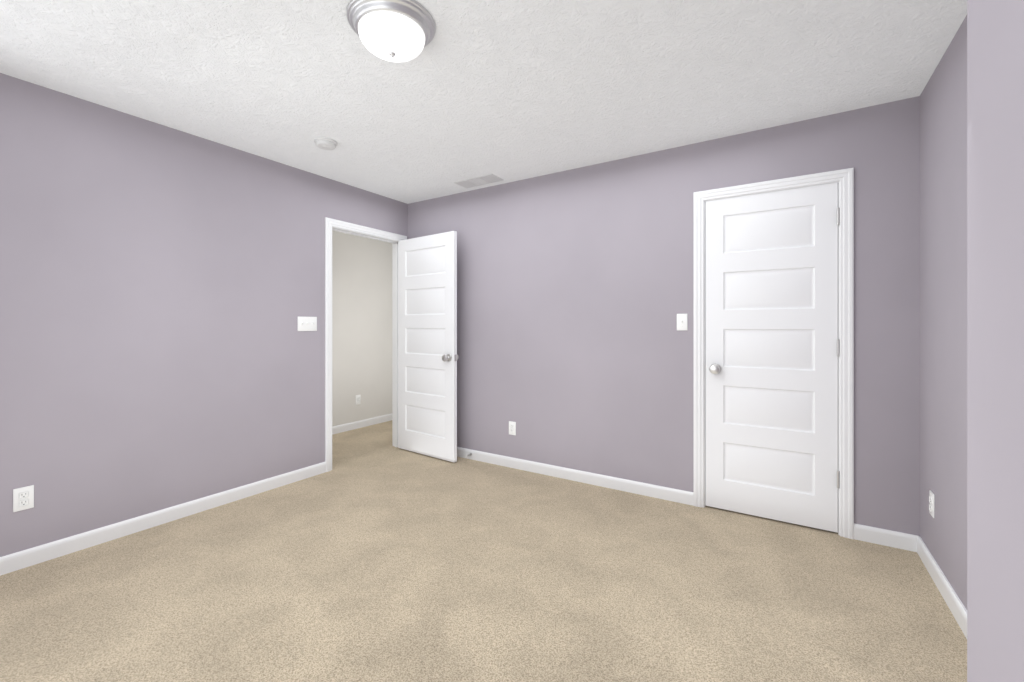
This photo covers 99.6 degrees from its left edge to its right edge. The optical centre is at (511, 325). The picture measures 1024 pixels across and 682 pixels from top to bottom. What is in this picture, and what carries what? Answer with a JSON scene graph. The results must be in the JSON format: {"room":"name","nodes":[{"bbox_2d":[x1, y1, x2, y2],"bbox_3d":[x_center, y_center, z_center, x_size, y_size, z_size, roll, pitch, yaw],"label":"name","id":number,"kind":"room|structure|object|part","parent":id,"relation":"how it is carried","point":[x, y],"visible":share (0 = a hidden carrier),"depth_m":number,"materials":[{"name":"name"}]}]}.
{"room":"empty bedroom","nodes":[
{"label":"empty bedroom","id":0,"kind":"room"},
{"bbox_2d":[0,73,407,556],"bbox_3d":[-2.119,-0.010,2.795,0.115,2.440,4.030,0,0,32],"label":"wall","id":1,"kind":"structure","parent":0,"point":[162,288],"depth_m":2.58,"materials":[{"name":"purple paint"}]},
{"bbox_2d":[13,485,33,511],"bbox_3d":[-2.443,0.865,2.167,0.010,0.114,0.070,0,0,32],"label":"electrical outlet","id":2,"kind":"object","parent":1,"relation":"attached to","point":[23,498],"visible":1,"depth_m":2.17,"materials":[{"name":"white plastic"}]},
{"bbox_2d":[0,462,325,575],"bbox_3d":[-2.313,1.167,2.369,0.014,0.085,2.872,0,0,32],"label":"baseboard","id":3,"kind":"structure","parent":1,"relation":"attached to","point":[16,561],"depth_m":2.56,"materials":[{"name":"white paint"}]},
{"bbox_2d":[298,317,316,330],"bbox_3d":[-1.624,-0.015,3.447,0.022,0.114,0.163,0,0,32],"label":"switch plate","id":4,"kind":"object","parent":1,"relation":"attached to","point":[307,323],"visible":1,"depth_m":3.45,"materials":[{"name":"white plastic"}]},
{"bbox_2d":[325,217,406,471],"bbox_3d":[-1.357,0.157,3.998,0.155,2.107,0.905,0,0,32],"label":"door frame","id":5,"kind":"structure","parent":1,"relation":"attached to","point":[330,223],"depth_m":3.72,"materials":[{"name":"white paint"}]},
{"bbox_2d":[398,231,458,461],"bbox_3d":[-0.804,0.183,4.037,0.771,2.030,0.167,0,0,37],"label":"entry door","id":6,"kind":"structure","parent":1,"relation":"in","point":[428,356],"depth_m":3.99,"materials":[{"name":"white paint"}]},
{"bbox_3d":[-0.535,0.283,3.835,0.097,0.068,0.167,0,0,37],"label":"knob","id":7,"kind":"part","parent":6,"relation":"part of","materials":[{"name":"silver metal"}]},
{"bbox_2d":[332,231,391,426],"bbox_3d":[-2.121,-0.010,4.751,0.115,2.440,5.530,0,0,32],"label":"wall","id":8,"kind":"structure","parent":0,"point":[362,316],"depth_m":5.16,"materials":[{"name":"beige paint"}]},
{"bbox_2d":[356,395,360,404],"bbox_3d":[-1.816,0.875,5.114,0.010,0.114,0.070,0,0,32],"label":"outlet","id":9,"kind":"object","parent":8,"relation":"attached to","point":[358,399],"visible":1,"depth_m":5.12,"materials":[{"name":"white plastic"}]},
{"bbox_2d":[332,413,391,434],"bbox_3d":[-2.067,1.167,4.716,0.014,0.085,5.300,0,0,32],"label":"baseboard","id":10,"kind":"structure","parent":8,"relation":"attached to","point":[359,424],"depth_m":5.14,"materials":[{"name":"white paint"}]},
{"bbox_2d":[0,420,966,681],"bbox_3d":[-0.253,1.240,3.033,5.110,0.060,6.430,0,0,32],"label":"floor","id":11,"kind":"structure","parent":0,"point":[374,554],"depth_m":1.96,"materials":[{"name":"beige carpet"}]},
{"bbox_2d":[0,0,966,203],"bbox_3d":[-0.453,-1.255,1.738,4.060,0.050,4.030,0,0,32],"label":"ceiling","id":12,"kind":"structure","parent":0,"point":[507,91],"depth_m":2.11,"materials":[{"name":"white paint"}]},
{"bbox_2d":[314,137,336,149],"bbox_3d":[-1.243,-1.210,2.891,0.144,0.041,0.144,0,0,32],"label":"smoke detector","id":13,"kind":"object","parent":12,"relation":"attached to","point":[325,143],"visible":1,"depth_m":2.85,"materials":[{"name":"white plastic"}]},
{"bbox_2d":[347,0,435,61],"bbox_3d":[-0.487,-1.159,1.760,0.347,0.141,0.347,0,0,32],"label":"ceiling lamp","id":14,"kind":"object","parent":12,"relation":"attached to","point":[396,30],"visible":1,"depth_m":1.68,"materials":[{"name":"white glass"}]},
{"bbox_3d":[-0.487,-1.148,1.760,0.262,0.084,0.262,0,0,32],"label":"glass","id":15,"kind":"part","parent":14,"relation":"part of","materials":[{"name":"white glass"}]},
{"bbox_2d":[453,174,502,187],"bbox_3d":[-0.286,-1.226,3.681,0.400,0.007,0.180,0,0,32],"label":"ceiling vent","id":16,"kind":"object","parent":12,"relation":"in","point":[479,180],"visible":1,"depth_m":3.67,"materials":[{"name":"white metal"}]},
{"bbox_2d":[408,96,919,535],"bbox_3d":[0.644,-0.010,3.360,3.945,2.440,0.115,0,0,32],"label":"wall","id":17,"kind":"structure","parent":0,"point":[575,297],"depth_m":3.11,"materials":[{"name":"purple paint"}]},
{"bbox_2d":[509,421,515,434],"bbox_3d":[0.002,0.875,3.694,0.070,0.114,0.010,0,0,32],"label":"electrical outlet","id":18,"kind":"object","parent":17,"relation":"attached to","point":[512,428],"visible":1,"depth_m":3.69,"materials":[{"name":"white plastic"}]},
{"bbox_2d":[457,447,693,505],"bbox_3d":[0.084,1.167,3.639,2.700,0.085,0.014,0,0,32],"label":"baseboard","id":19,"kind":"structure","parent":17,"relation":"attached to","point":[660,492],"depth_m":3.33,"materials":[{"name":"white paint"}]},
{"bbox_2d":[677,314,687,329],"bbox_3d":[1.159,-0.025,2.953,0.070,0.114,0.022,0,0,32],"label":"light switch","id":20,"kind":"object","parent":17,"relation":"attached to","point":[682,321],"visible":1,"depth_m":2.96,"materials":[{"name":"white plastic"}]},
{"bbox_2d":[694,168,853,538],"bbox_3d":[1.600,0.157,2.716,0.850,2.107,0.179,0,0,32],"label":"door","id":21,"kind":"structure","parent":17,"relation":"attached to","point":[838,338],"depth_m":2.67,"materials":[{"name":"white paint"}]},
{"bbox_3d":[1.339,0.283,2.875,0.097,0.068,0.167,0,0,32],"label":"knob","id":22,"kind":"part","parent":21,"relation":"part of","materials":[{"name":"silver metal"}]},
{"bbox_3d":[1.600,0.183,2.709,0.716,2.030,0.167,0,0,32],"label":"closet door","id":23,"kind":"part","parent":21,"relation":"part of","materials":[{"name":"white wood"}]},
{"bbox_2d":[854,523,917,551],"bbox_3d":[2.060,1.167,2.386,0.280,0.085,0.014,0,0,32],"label":"baseboard","id":24,"kind":"structure","parent":17,"relation":"attached to","point":[894,539],"depth_m":2.38,"materials":[{"name":"white paint"}]},
{"bbox_2d":[920,15,966,609],"bbox_3d":[1.715,-0.010,1.473,0.115,2.440,1.925,0,0,32],"label":"wall","id":25,"kind":"structure","parent":0,"point":[943,290],"depth_m":1.94,"materials":[{"name":"purple paint"}]},
{"bbox_2d":[929,490,934,517],"bbox_3d":[2.046,0.870,2.112,0.010,0.114,0.070,0,0,32],"label":"electrical outlet","id":26,"kind":"object","parent":25,"relation":"attached to","point":[931,503],"visible":1,"depth_m":2.10,"materials":[{"name":"white plastic"}]},
{"bbox_2d":[917,536,966,638],"bbox_3d":[1.660,1.167,1.508,0.014,0.085,1.925,0,0,32],"label":"baseboard","id":27,"kind":"structure","parent":25,"relation":"attached to","point":[957,608],"depth_m":1.92,"materials":[{"name":"white paint"}]},
{"bbox_2d":[967,0,1023,681],"bbox_3d":[0.539,-0.010,-0.099,0.416,2.440,1.990,0,0,32],"label":"wall","id":28,"kind":"structure","parent":0,"point":[995,340],"depth_m":0.74,"materials":[{"name":"purple paint"}]}
]}

